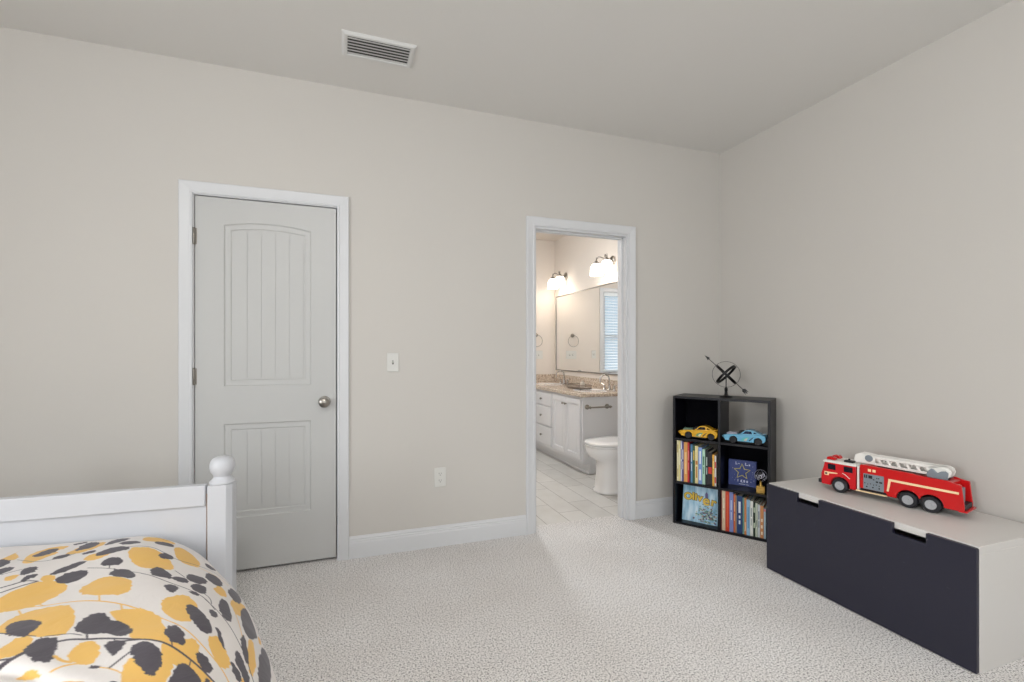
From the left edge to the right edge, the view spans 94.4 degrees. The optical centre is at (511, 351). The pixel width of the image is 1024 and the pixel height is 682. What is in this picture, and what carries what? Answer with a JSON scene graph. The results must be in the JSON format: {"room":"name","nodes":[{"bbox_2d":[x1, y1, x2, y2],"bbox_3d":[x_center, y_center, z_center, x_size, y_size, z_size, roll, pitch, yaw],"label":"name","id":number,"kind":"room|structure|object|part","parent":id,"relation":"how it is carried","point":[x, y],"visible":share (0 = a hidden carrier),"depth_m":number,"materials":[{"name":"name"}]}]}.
{"room":"child's bedroom","nodes":[
{"label":"child's bedroom","id":0,"kind":"room"},
{"bbox_2d":[336,213,336,552],"bbox_3d":[-1.497,-0.167,3.067,1.350,2.843,0.715,0,0,-20],"label":"wall","id":1,"kind":"structure","parent":0,"point":[336,213],"depth_m":3.47,"materials":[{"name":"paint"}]},
{"bbox_2d":[0,27,718,536],"bbox_3d":[-1.070,-0.167,2.782,5.661,2.743,0.110,0,0,-20],"label":"wall","id":2,"kind":"structure","parent":0,"point":[97,141],"depth_m":2.77,"materials":[{"name":"paint"}]},
{"bbox_2d":[178,179,348,560],"bbox_3d":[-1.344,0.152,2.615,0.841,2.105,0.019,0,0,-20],"label":"trim","id":3,"kind":"structure","parent":2,"relation":"attached to","point":[186,188],"depth_m":2.57,"materials":[{"name":"white paint"}]},
{"bbox_2d":[193,195,335,569],"bbox_3d":[-1.350,0.179,2.614,0.712,2.019,0.105,0,0,-20],"label":"door","id":4,"kind":"structure","parent":2,"relation":"in","point":[264,372],"depth_m":2.64,"materials":[{"name":"grey paint"}]},
{"bbox_3d":[-1.068,0.285,2.697,0.066,0.066,0.071,0,0,-20],"label":"knob","id":5,"kind":"part","parent":4,"relation":"part of","materials":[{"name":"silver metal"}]},
{"bbox_2d":[387,353,398,371],"bbox_3d":[-0.714,0.061,2.842,0.070,0.114,0.017,0,0,-20],"label":"light switch","id":6,"kind":"object","parent":2,"relation":"attached to","point":[392,358],"visible":1,"depth_m":2.84,"materials":[{"name":"white plastic"}]},
{"bbox_2d":[434,467,445,486],"bbox_3d":[-0.446,0.777,2.943,0.074,0.120,0.009,0,0,-20],"label":"power outlet","id":7,"kind":"object","parent":2,"relation":"attached to","point":[439,473],"visible":1,"depth_m":2.94,"materials":[{"name":"white plastic"}]},
{"bbox_2d":[349,496,672,558],"bbox_3d":[-1.049,1.141,2.724,5.661,0.127,0.014,0,0,-20],"label":"baseboard","id":8,"kind":"structure","parent":2,"relation":"attached to","point":[360,546],"depth_m":2.96,"materials":[{"name":"white paint"}]},
{"bbox_2d":[526,216,635,534],"bbox_3d":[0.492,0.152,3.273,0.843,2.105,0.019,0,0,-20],"label":"trim","id":9,"kind":"structure","parent":2,"relation":"attached to","point":[531,221],"depth_m":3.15,"materials":[{"name":"white paint"}]},
{"bbox_2d":[0,0,1011,153],"bbox_3d":[-0.238,-1.589,0.459,5.661,0.100,4.825,0,0,-20],"label":"ceiling","id":10,"kind":"structure","parent":0,"point":[712,76],"depth_m":2.38,"materials":[{"name":"white paint"}]},
{"bbox_2d":[342,29,416,67],"bbox_3d":[-0.678,-1.533,2.413,0.356,0.011,0.200,0,0,-20],"label":"ceiling vent","id":11,"kind":"object","parent":10,"relation":"in","point":[354,44],"visible":1,"depth_m":2.40,"materials":[{"name":"white metal"}]},
{"bbox_2d":[536,240,554,373],"bbox_3d":[-0.286,-0.167,6.329,1.830,2.743,0.110,0,0,-20],"label":"wall","id":12,"kind":"structure","parent":0,"point":[545,250],"depth_m":6.54,"materials":[{"name":"beige paint"}]},
{"bbox_2d":[536,351,542,358],"bbox_3d":[0.347,0.040,6.489,0.162,0.114,0.017,0,0,-20],"label":"light switch","id":13,"kind":"object","parent":12,"relation":"attached to","point":[539,354],"visible":0.64,"depth_m":6.50,"materials":[{"name":"white plastic"}]},
{"bbox_2d":[536,233,565,240],"bbox_3d":[0.232,-1.589,4.882,1.830,0.100,2.965,0,0,-20],"label":"ceiling","id":14,"kind":"structure","parent":0,"point":[539,236],"depth_m":6.31,"materials":[{"name":"beige paint"}]},
{"bbox_2d":[236,449,1023,681],"bbox_3d":[-0.748,1.254,1.910,5.680,0.100,7.900,0,0,-20],"label":"floor","id":15,"kind":"structure","parent":0,"point":[614,598],"depth_m":2.18,"materials":[{"name":"carpet"}]},
{"bbox_2d":[0,455,235,590],"bbox_3d":[-1.383,0.804,0.690,1.228,0.801,2.148,0,0,-16],"label":"bed","id":16,"kind":"object","parent":15,"relation":"on","point":[201,518],"visible":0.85,"depth_m":1.75,"materials":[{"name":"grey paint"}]},
{"bbox_3d":[-1.671,0.796,1.677,1.038,0.417,0.016,0,0,-16],"label":"board panel","id":17,"kind":"part","parent":16,"relation":"part of","materials":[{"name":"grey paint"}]},
{"bbox_3d":[-1.670,0.547,1.674,1.038,0.080,0.034,0,0,-16],"label":"board rail","id":18,"kind":"part","parent":16,"relation":"part of","materials":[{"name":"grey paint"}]},
{"bbox_3d":[-1.123,0.856,1.838,0.080,0.697,0.080,0,0,-16],"label":"post","id":19,"kind":"part","parent":16,"relation":"part of","materials":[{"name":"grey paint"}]},
{"bbox_3d":[-1.382,0.885,0.685,1.030,0.201,1.946,0,0,-16],"label":"mattress","id":20,"kind":"object","parent":16,"relation":"on","visible":0},
{"bbox_2d":[0,536,276,681],"bbox_3d":[-1.454,0.878,0.935,2.030,0.478,1.461,0,0,-16],"label":"comforter","id":21,"kind":"object","parent":20,"relation":"on","point":[137,608],"visible":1,"depth_m":1.20,"materials":[{"name":"multicoloured fabric"}]},
{"bbox_2d":[536,389,617,473],"bbox_3d":[0.622,0.824,5.607,0.605,0.762,1.858,0,0,-20],"label":"vanity cabinet","id":22,"kind":"object","parent":15,"relation":"on","point":[563,422],"visible":0.56,"depth_m":4.86,"materials":[{"name":"white wood"}]},
{"bbox_3d":[0.358,0.960,5.554,0.018,0.210,0.504,0,0,-20],"label":"drawer","id":23,"kind":"part","parent":22,"relation":"part of","materials":[{"name":"white wood"}]},
{"bbox_3d":[0.358,0.735,5.554,0.018,0.216,0.504,0,0,-20],"label":"drawer","id":24,"kind":"part","parent":22,"relation":"part of","materials":[{"name":"white wood"}]},
{"bbox_3d":[0.358,0.542,5.554,0.018,0.145,0.504,0,0,-20],"label":"drawer","id":25,"kind":"part","parent":22,"relation":"part of","materials":[{"name":"white wood"}]},
{"bbox_3d":[0.511,0.767,5.128,0.018,0.595,0.318,0,0,-20],"label":"door","id":26,"kind":"part","parent":22,"relation":"part of","materials":[{"name":"white wood"}]},
{"bbox_3d":[0.621,0.767,4.821,0.018,0.595,0.318,0,0,-20],"label":"door","id":27,"kind":"part","parent":22,"relation":"part of","materials":[{"name":"white wood"}]},
{"bbox_2d":[536,374,617,396],"bbox_3d":[0.635,0.373,5.596,0.589,0.138,1.888,0,0,-20],"label":"countertop","id":28,"kind":"structure","parent":22,"relation":"on","point":[547,382],"depth_m":5.44,"materials":[{"name":"stone"}]},
{"bbox_2d":[536,383,562,384],"bbox_3d":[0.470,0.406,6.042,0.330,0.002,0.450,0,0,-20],"label":"sink basin","id":29,"kind":"object","parent":28,"relation":"in","point":[536,383],"depth_m":5.95,"materials":[{"name":"white ceramic"}]},
{"bbox_2d":[556,370,569,383],"bbox_3d":[0.629,0.321,6.099,0.144,0.173,0.312,0,0,-20],"label":"faucet","id":30,"kind":"object","parent":28,"relation":"on","point":[559,370],"visible":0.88,"depth_m":6.10,"materials":[{"name":"silver metal"}]},
{"bbox_2d":[566,381,591,389],"bbox_3d":[0.745,0.362,5.305,0.151,0.089,0.354,0,0,-20],"label":"tray","id":31,"kind":"object","parent":28,"relation":"on","point":[582,385],"visible":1,"depth_m":5.21,"materials":[{"name":"silver"}]},
{"bbox_3d":[0.745,0.377,5.305,0.151,0.037,0.354,0,0,-20],"label":"rail","id":32,"kind":"part","parent":31,"relation":"part of","materials":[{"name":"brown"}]},
{"bbox_2d":[573,389,606,391],"bbox_3d":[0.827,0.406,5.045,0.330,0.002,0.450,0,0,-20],"label":"sink basin","id":33,"kind":"object","parent":28,"relation":"in","point":[578,390],"depth_m":5.01,"materials":[{"name":"white ceramic"}]},
{"bbox_2d":[600,374,616,390],"bbox_3d":[1.000,0.321,5.064,0.144,0.173,0.312,0,0,-20],"label":"faucet","id":34,"kind":"object","parent":28,"relation":"on","point":[609,386],"visible":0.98,"depth_m":5.06,"materials":[{"name":"silver metal"}]},
{"bbox_3d":[1.000,0.321,5.064,0.144,0.173,0.051,0,0,-20],"label":"spout","id":35,"kind":"part","parent":34,"relation":"part of","materials":[{"name":"silver metal"}]},
{"bbox_2d":[585,404,611,408],"bbox_3d":[0.854,0.540,4.667,0.272,0.047,0.068,0,0,-20],"label":"towel bar","id":36,"kind":"object","parent":22,"relation":"attached to","point":[606,406],"visible":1,"depth_m":4.65,"materials":[{"name":"grey metal"}]},
{"bbox_2d":[584,436,617,494],"bbox_3d":[1.014,0.837,4.187,0.796,0.734,0.444,0,0,-20],"label":"toilet","id":37,"kind":"object","parent":15,"relation":"on","point":[604,450],"visible":0.3,"depth_m":4.01,"materials":[{"name":"white ceramic"}]},
{"bbox_3d":[0.897,0.802,4.145,0.544,0.016,0.372,0,0,-20],"label":"seat","id":38,"kind":"part","parent":37,"relation":"part of","materials":[{"name":"white ceramic"}]},
{"bbox_3d":[0.897,0.777,4.145,0.546,0.028,0.374,0,0,-20],"label":"lid","id":39,"kind":"part","parent":37,"relation":"part of","materials":[{"name":"white ceramic"}]},
{"bbox_2d":[673,393,775,541],"bbox_3d":[1.458,0.756,3.268,0.610,0.896,0.258,0,0,36],"label":"bookcase","id":40,"kind":"object","parent":15,"relation":"on","point":[689,410],"visible":0.6,"depth_m":3.26,"materials":[{"name":"laminate"}]},
{"bbox_2d":[677,440,678,480],"bbox_3d":[1.222,0.763,3.413,0.012,0.284,0.190,0,0,36],"label":"book","id":41,"kind":"object","parent":40,"relation":"on","point":[677,440],"visible":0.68,"depth_m":3.33,"materials":[{"name":"beige paper"}]},
{"bbox_3d":[1.218,0.764,3.444,0.016,0.880,0.258,0,0,36],"label":"panel","id":42,"kind":"part","parent":40,"relation":"part of","materials":[{"name":"laminate"}]},
{"bbox_2d":[679,440,681,480],"bbox_3d":[1.232,0.764,3.406,0.012,0.283,0.190,0,0,36],"label":"book","id":43,"kind":"object","parent":40,"relation":"on","point":[679,440],"visible":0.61,"depth_m":3.33,"materials":[{"name":"yellow paper"}]},
{"bbox_2d":[681,441,681,480],"bbox_3d":[1.244,0.765,3.400,0.009,0.281,0.190,0,0,36],"label":"book","id":44,"kind":"object","parent":40,"relation":"on","point":[681,441],"visible":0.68,"depth_m":3.32,"materials":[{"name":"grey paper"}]},
{"bbox_2d":[682,441,684,480],"bbox_3d":[1.252,0.766,3.394,0.010,0.279,0.190,0,0,36],"label":"book","id":45,"kind":"object","parent":40,"relation":"on","point":[682,441],"visible":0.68,"depth_m":3.32,"materials":[{"name":"blue paper"}]},
{"bbox_2d":[684,441,688,481],"bbox_3d":[1.266,0.767,3.381,0.025,0.277,0.190,0,0,36],"label":"book","id":46,"kind":"object","parent":40,"relation":"on","point":[685,442],"visible":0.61,"depth_m":3.30,"materials":[{"name":"orange paper"}]},
{"bbox_2d":[687,441,692,481],"bbox_3d":[1.281,0.767,3.370,0.012,0.276,0.190,0,0,36],"label":"book","id":47,"kind":"object","parent":40,"relation":"on","point":[689,442],"visible":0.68,"depth_m":3.29,"materials":[{"name":"red paper"}]},
{"bbox_2d":[690,442,693,481],"bbox_3d":[1.295,0.772,3.370,0.006,0.266,0.190,0,0,36],"label":"book","id":48,"kind":"object","parent":40,"relation":"on","point":[693,442],"visible":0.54,"depth_m":3.29,"materials":[{"name":"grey paper"}]},
{"bbox_2d":[691,442,696,482],"bbox_3d":[1.301,0.773,3.363,0.012,0.264,0.190,0,0,36],"label":"book","id":49,"kind":"object","parent":40,"relation":"on","point":[694,442],"visible":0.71,"depth_m":3.29,"materials":[{"name":"blue paper"}]},
{"bbox_2d":[693,442,700,482],"bbox_3d":[1.313,0.774,3.354,0.015,0.262,0.190,0,0,36],"label":"book","id":50,"kind":"object","parent":40,"relation":"on","point":[695,444],"visible":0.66,"depth_m":3.28,"materials":[{"name":"green paper"}]},
{"bbox_2d":[678,425,717,440],"bbox_3d":[1.308,0.555,3.307,0.264,0.091,0.110,0,0,36],"label":"toy car","id":51,"kind":"object","parent":40,"relation":"on","point":[703,431],"visible":1,"depth_m":3.26,"materials":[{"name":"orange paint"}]},
{"bbox_2d":[682,484,717,525],"bbox_3d":[1.318,1.065,3.319,0.237,0.250,0.053,0,0,36],"label":"book","id":52,"kind":"object","parent":40,"relation":"on","point":[700,504],"visible":1,"depth_m":3.31,"materials":[{"name":"teal paper"}]},
{"bbox_2d":[695,443,704,483],"bbox_3d":[1.328,0.776,3.343,0.020,0.258,0.190,0,0,36],"label":"book","id":53,"kind":"object","parent":40,"relation":"on","point":[699,444],"visible":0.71,"depth_m":3.27,"materials":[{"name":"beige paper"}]},
{"bbox_3d":[1.413,0.463,3.458,0.282,0.277,0.004,0,0,36],"label":"panel","id":54,"kind":"part","parent":40,"relation":"part of","materials":[{"name":"black wood"}]},
{"bbox_2d":[698,443,708,483],"bbox_3d":[1.347,0.780,3.329,0.024,0.250,0.190,0,0,36],"label":"book","id":55,"kind":"object","parent":40,"relation":"on","point":[701,447],"visible":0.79,"depth_m":3.25,"materials":[{"name":"blue paper"}]},
{"bbox_2d":[702,446,710,484],"bbox_3d":[1.354,0.785,3.299,0.018,0.240,0.150,0,0,36],"label":"book","id":56,"kind":"object","parent":40,"relation":"on","point":[707,447],"visible":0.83,"depth_m":3.24,"materials":[{"name":"green paper"}]},
{"bbox_2d":[706,447,712,484],"bbox_3d":[1.372,0.787,3.291,0.016,0.236,0.150,0,0,36],"label":"book","id":57,"kind":"object","parent":40,"relation":"on","point":[710,448],"visible":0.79,"depth_m":3.23,"materials":[{"name":"black paper"}]},
{"bbox_2d":[708,448,716,485],"bbox_3d":[1.387,0.792,3.275,0.025,0.226,0.150,0,0,36],"label":"book","id":58,"kind":"object","parent":40,"relation":"on","point":[713,450],"visible":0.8,"depth_m":3.22,"materials":[{"name":"black paper"}]},
{"bbox_2d":[712,451,717,485],"bbox_3d":[1.404,0.799,3.263,0.013,0.212,0.150,0,0,36],"label":"book","id":59,"kind":"object","parent":40,"relation":"on","point":[715,453],"visible":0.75,"depth_m":3.20,"materials":[{"name":"orange paper"}]},
{"bbox_2d":[715,454,717,485],"bbox_3d":[1.415,0.802,3.255,0.010,0.206,0.150,0,0,36],"label":"book","id":60,"kind":"object","parent":40,"relation":"on","point":[716,455],"visible":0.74,"depth_m":3.20,"materials":[{"name":"white paper"}]},
{"bbox_3d":[1.458,0.913,3.269,0.578,0.016,0.257,0,0,36],"label":"shelf","id":61,"kind":"part","parent":40,"relation":"part of","materials":[{"name":"laminate"}]},
{"bbox_3d":[1.458,1.196,3.268,0.578,0.016,0.258,0,0,36],"label":"panel","id":62,"kind":"part","parent":40,"relation":"part of","materials":[{"name":"laminate"}]},
{"bbox_2d":[721,490,721,529],"bbox_3d":[1.455,1.054,3.243,0.006,0.268,0.190,0,0,36],"label":"book","id":63,"kind":"object","parent":40,"relation":"on","point":[721,490],"visible":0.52,"depth_m":3.17,"materials":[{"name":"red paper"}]},
{"bbox_3d":[1.458,0.610,3.269,0.578,0.016,0.257,0,0,36],"label":"shelf","id":64,"kind":"part","parent":40,"relation":"part of","materials":[{"name":"laminate"}]},
{"bbox_2d":[722,491,724,530],"bbox_3d":[1.466,1.053,3.235,0.021,0.270,0.190,0,0,36],"label":"book","id":65,"kind":"object","parent":40,"relation":"on","point":[723,492],"visible":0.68,"depth_m":3.16,"materials":[{"name":"beige paper"}]},
{"bbox_3d":[1.458,0.317,3.268,0.610,0.016,0.258,0,0,36],"label":"panel","id":66,"kind":"part","parent":40,"relation":"part of","materials":[{"name":"laminate"}]},
{"bbox_2d":[706,356,747,396],"bbox_3d":[1.476,0.166,3.259,0.166,0.286,0.234,0,0,-19],"label":"armillary sundial","id":67,"kind":"object","parent":40,"relation":"on","point":[733,367],"visible":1,"depth_m":3.23,"materials":[{"name":"black metal"}]},
{"bbox_2d":[725,491,728,530],"bbox_3d":[1.485,1.054,3.221,0.024,0.268,0.190,0,0,36],"label":"book","id":68,"kind":"object","parent":40,"relation":"on","point":[726,492],"visible":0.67,"depth_m":3.15,"materials":[{"name":"red paper"}]},
{"bbox_2d":[729,492,733,531],"bbox_3d":[1.504,1.057,3.207,0.023,0.262,0.190,0,0,36],"label":"book","id":69,"kind":"object","parent":40,"relation":"on","point":[731,494],"visible":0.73,"depth_m":3.13,"materials":[{"name":"blue paper"}]},
{"bbox_2d":[734,493,736,532],"bbox_3d":[1.522,1.063,3.199,0.012,0.250,0.190,0,0,36],"label":"book","id":70,"kind":"object","parent":40,"relation":"on","point":[734,493],"visible":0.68,"depth_m":3.12,"materials":[{"name":"orange paper"}]},
{"bbox_2d":[736,493,738,532],"bbox_3d":[1.530,1.065,3.193,0.007,0.246,0.190,0,0,36],"label":"book","id":71,"kind":"object","parent":40,"relation":"on","point":[737,493],"visible":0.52,"depth_m":3.12,"materials":[{"name":"beige paper"}]},
{"bbox_2d":[737,493,744,533],"bbox_3d":[1.546,1.065,3.179,0.032,0.246,0.190,0,0,36],"label":"book","id":72,"kind":"object","parent":40,"relation":"on","point":[740,496],"visible":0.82,"depth_m":3.10,"materials":[{"name":"blue paper"}]},
{"bbox_2d":[728,459,756,487],"bbox_3d":[1.568,0.822,3.224,0.170,0.169,0.040,0,0,36],"label":"book","id":73,"kind":"object","parent":40,"relation":"on","point":[741,472],"visible":1,"depth_m":3.21,"materials":[{"name":"blue paper"}]},
{"bbox_2d":[722,429,767,445],"bbox_3d":[1.541,0.555,3.137,0.264,0.091,0.110,0,0,36],"label":"toy car","id":74,"kind":"object","parent":40,"relation":"on","point":[748,435],"visible":1,"depth_m":3.09,"materials":[{"name":"blue paint"}]},
{"bbox_2d":[743,494,746,533],"bbox_3d":[1.566,1.069,3.169,0.010,0.238,0.190,0,0,36],"label":"book","id":75,"kind":"object","parent":40,"relation":"on","point":[745,494],"visible":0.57,"depth_m":3.09,"materials":[{"name":"teal paper"}]},
{"bbox_2d":[744,495,749,534],"bbox_3d":[1.574,1.070,3.160,0.012,0.236,0.190,0,0,36],"label":"book","id":76,"kind":"object","parent":40,"relation":"on","point":[747,496],"visible":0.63,"depth_m":3.08,"materials":[{"name":"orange paper"}]},
{"bbox_3d":[1.653,0.761,3.283,0.280,0.288,0.004,0,0,36],"label":"panel","id":77,"kind":"part","parent":40,"relation":"part of","materials":[{"name":"black wood"}]},
{"bbox_2d":[747,495,752,535],"bbox_3d":[1.587,1.073,3.149,0.019,0.230,0.190,0,0,36],"label":"book","id":78,"kind":"object","parent":40,"relation":"on","point":[749,498],"visible":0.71,"depth_m":3.07,"materials":[{"name":"blue paper"}]},
{"bbox_2d":[750,496,756,535],"bbox_3d":[1.602,1.075,3.137,0.018,0.226,0.190,0,0,36],"label":"book","id":79,"kind":"object","parent":40,"relation":"on","point":[753,497],"visible":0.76,"depth_m":3.06,"materials":[{"name":"white paper"}]},
{"bbox_2d":[753,496,758,536],"bbox_3d":[1.604,1.078,3.114,0.011,0.220,0.150,0,0,36],"label":"book","id":80,"kind":"object","parent":40,"relation":"on","point":[757,498],"visible":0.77,"depth_m":3.06,"materials":[{"name":"grey paper"}]},
{"bbox_2d":[755,497,760,536],"bbox_3d":[1.615,1.080,3.106,0.013,0.216,0.150,0,0,36],"label":"book","id":81,"kind":"object","parent":40,"relation":"on","point":[759,499],"visible":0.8,"depth_m":3.05,"materials":[{"name":"grey paper"}]},
{"bbox_2d":[754,469,766,493],"bbox_3d":[1.603,0.831,3.052,0.075,0.148,0.073,0,0,36],"label":"trophy","id":82,"kind":"object","parent":40,"relation":"on","point":[760,475],"visible":1,"depth_m":3.04,"materials":[{"name":"gold metal"}]},
{"bbox_3d":[1.603,0.795,3.054,0.070,0.070,0.070,0,0,36],"label":"globe","id":83,"kind":"part","parent":82,"relation":"part of","materials":[{"name":"clear glass"}]},
{"bbox_2d":[758,499,763,537],"bbox_3d":[1.626,1.083,3.098,0.013,0.210,0.150,0,0,36],"label":"book","id":84,"kind":"object","parent":40,"relation":"on","point":[761,500],"visible":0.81,"depth_m":3.04,"materials":[{"name":"white paper"}]},
{"bbox_2d":[760,500,766,538],"bbox_3d":[1.639,1.085,3.086,0.019,0.206,0.150,0,0,36],"label":"book","id":85,"kind":"object","parent":40,"relation":"on","point":[764,502],"visible":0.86,"depth_m":3.03,"materials":[{"name":"brown paper"}]},
{"bbox_2d":[764,504,766,538],"bbox_3d":[1.653,1.092,3.076,0.012,0.192,0.150,0,0,36],"label":"book","id":86,"kind":"object","parent":40,"relation":"on","point":[765,507],"visible":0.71,"depth_m":3.02,"materials":[{"name":"blue paper"}]},
{"bbox_3d":[1.697,0.764,3.093,0.016,0.880,0.258,0,0,36],"label":"panel","id":87,"kind":"part","parent":40,"relation":"part of","materials":[{"name":"laminate"}]},
{"bbox_2d":[767,477,1023,673],"bbox_3d":[1.814,0.967,2.288,0.510,0.475,0.929,0,0,-20],"label":"storage bench","id":88,"kind":"object","parent":15,"relation":"on","point":[950,583],"visible":0.93,"depth_m":2.01,"materials":[{"name":"white"}]},
{"bbox_3d":[1.669,0.982,2.720,0.491,0.445,0.018,0,0,-20],"label":"panel","id":89,"kind":"part","parent":88,"relation":"part of","materials":[{"name":"white"}]},
{"bbox_2d":[819,452,975,513],"bbox_3d":[1.859,0.621,2.329,0.143,0.216,0.591,0,0,-33],"label":"fire engine","id":90,"kind":"object","parent":88,"relation":"on","point":[935,487],"visible":1,"depth_m":2.25,"materials":[{"name":"red plastic"}]},
{"bbox_2d":[827,456,836,459],"bbox_3d":[1.700,0.562,2.517,0.032,0.016,0.039,0,0,-33],"label":"warning light","id":91,"kind":"object","parent":90,"relation":"on","point":[829,457],"depth_m":2.51,"materials":[{"name":"red plastic"}]},
{"bbox_3d":[1.780,0.642,2.333,0.004,0.076,0.085,0,0,-33],"label":"pump panel","id":92,"kind":"part","parent":90,"relation":"part of","materials":[{"name":"grey plastic"}]},
{"bbox_3d":[1.861,0.542,2.276,0.006,0.058,0.380,0,0,-33],"label":"ladder rail","id":93,"kind":"part","parent":90,"relation":"part of","materials":[{"name":"white plastic"}]},
{"bbox_3d":[1.907,0.542,2.306,0.006,0.058,0.380,0,0,-33],"label":"ladder rail","id":94,"kind":"part","parent":90,"relation":"part of","materials":[{"name":"white plastic"}]},
{"bbox_3d":[2.051,0.982,2.373,0.006,0.445,0.893,0,0,-20],"label":"panel","id":95,"kind":"part","parent":88,"relation":"part of","materials":[{"name":"white"}]},
{"bbox_3d":[1.976,0.982,1.863,0.491,0.445,0.018,0,0,-20],"label":"panel","id":96,"kind":"part","parent":88,"relation":"part of","materials":[{"name":"white wood"}]},
{"bbox_2d":[555,0,1023,522],"bbox_3d":[1.950,-0.167,2.935,0.129,2.743,8.010,0,0,-20],"label":"wall","id":97,"kind":"structure","parent":0,"point":[871,237],"depth_m":2.54,"materials":[{"name":"paint"}]},
{"bbox_2d":[547,271,567,288],"bbox_3d":[0.612,-0.948,6.221,0.211,0.206,0.368,0,0,-20],"label":"wall sconce","id":98,"kind":"object","parent":97,"relation":"attached to","point":[553,283],"visible":1,"depth_m":6.21,"materials":[{"name":"white glass"}]},
{"bbox_3d":[0.542,-0.910,6.315,0.144,0.130,0.144,0,0,-20],"label":"lamp shade","id":99,"kind":"part","parent":98,"relation":"part of","materials":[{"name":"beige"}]},
{"bbox_3d":[0.618,-0.910,6.104,0.144,0.130,0.144,0,0,-20],"label":"lamp shade","id":100,"kind":"part","parent":98,"relation":"part of","materials":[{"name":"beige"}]},
{"bbox_2d":[536,374,617,389],"bbox_3d":[0.639,0.356,5.613,0.568,0.103,1.858,0,0,-20],"label":"backsplash","id":101,"kind":"structure","parent":97,"relation":"attached to","point":[595,382],"depth_m":5.90,"materials":[{"name":"stone"}]},
{"bbox_2d":[556,281,617,374],"bbox_3d":[0.904,-0.256,5.699,0.013,1.010,1.760,0,0,-20],"label":"wall mirror","id":102,"kind":"object","parent":97,"relation":"attached to","point":[586,319],"visible":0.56,"depth_m":5.67,"materials":[{"name":"silver glass"}]},
{"bbox_2d":[590,254,614,275],"bbox_3d":[0.999,-0.948,5.138,0.211,0.206,0.368,0,0,-20],"label":"wall sconce","id":103,"kind":"object","parent":97,"relation":"attached to","point":[597,269],"visible":1,"depth_m":5.13,"materials":[{"name":"white glass"}]},
{"bbox_3d":[0.930,-0.910,5.232,0.144,0.130,0.144,0,0,-20],"label":"lamp shade","id":104,"kind":"part","parent":103,"relation":"part of","materials":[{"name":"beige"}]},
{"bbox_3d":[1.006,-0.910,5.021,0.144,0.130,0.144,0,0,-20],"label":"lamp shade","id":105,"kind":"part","parent":103,"relation":"part of","materials":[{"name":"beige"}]},
{"bbox_3d":[1.087,-0.996,5.169,0.026,0.111,0.112,0,0,-20],"label":"wall plate","id":106,"kind":"part","parent":103,"relation":"part of","materials":[{"name":"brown metal"}]}
]}

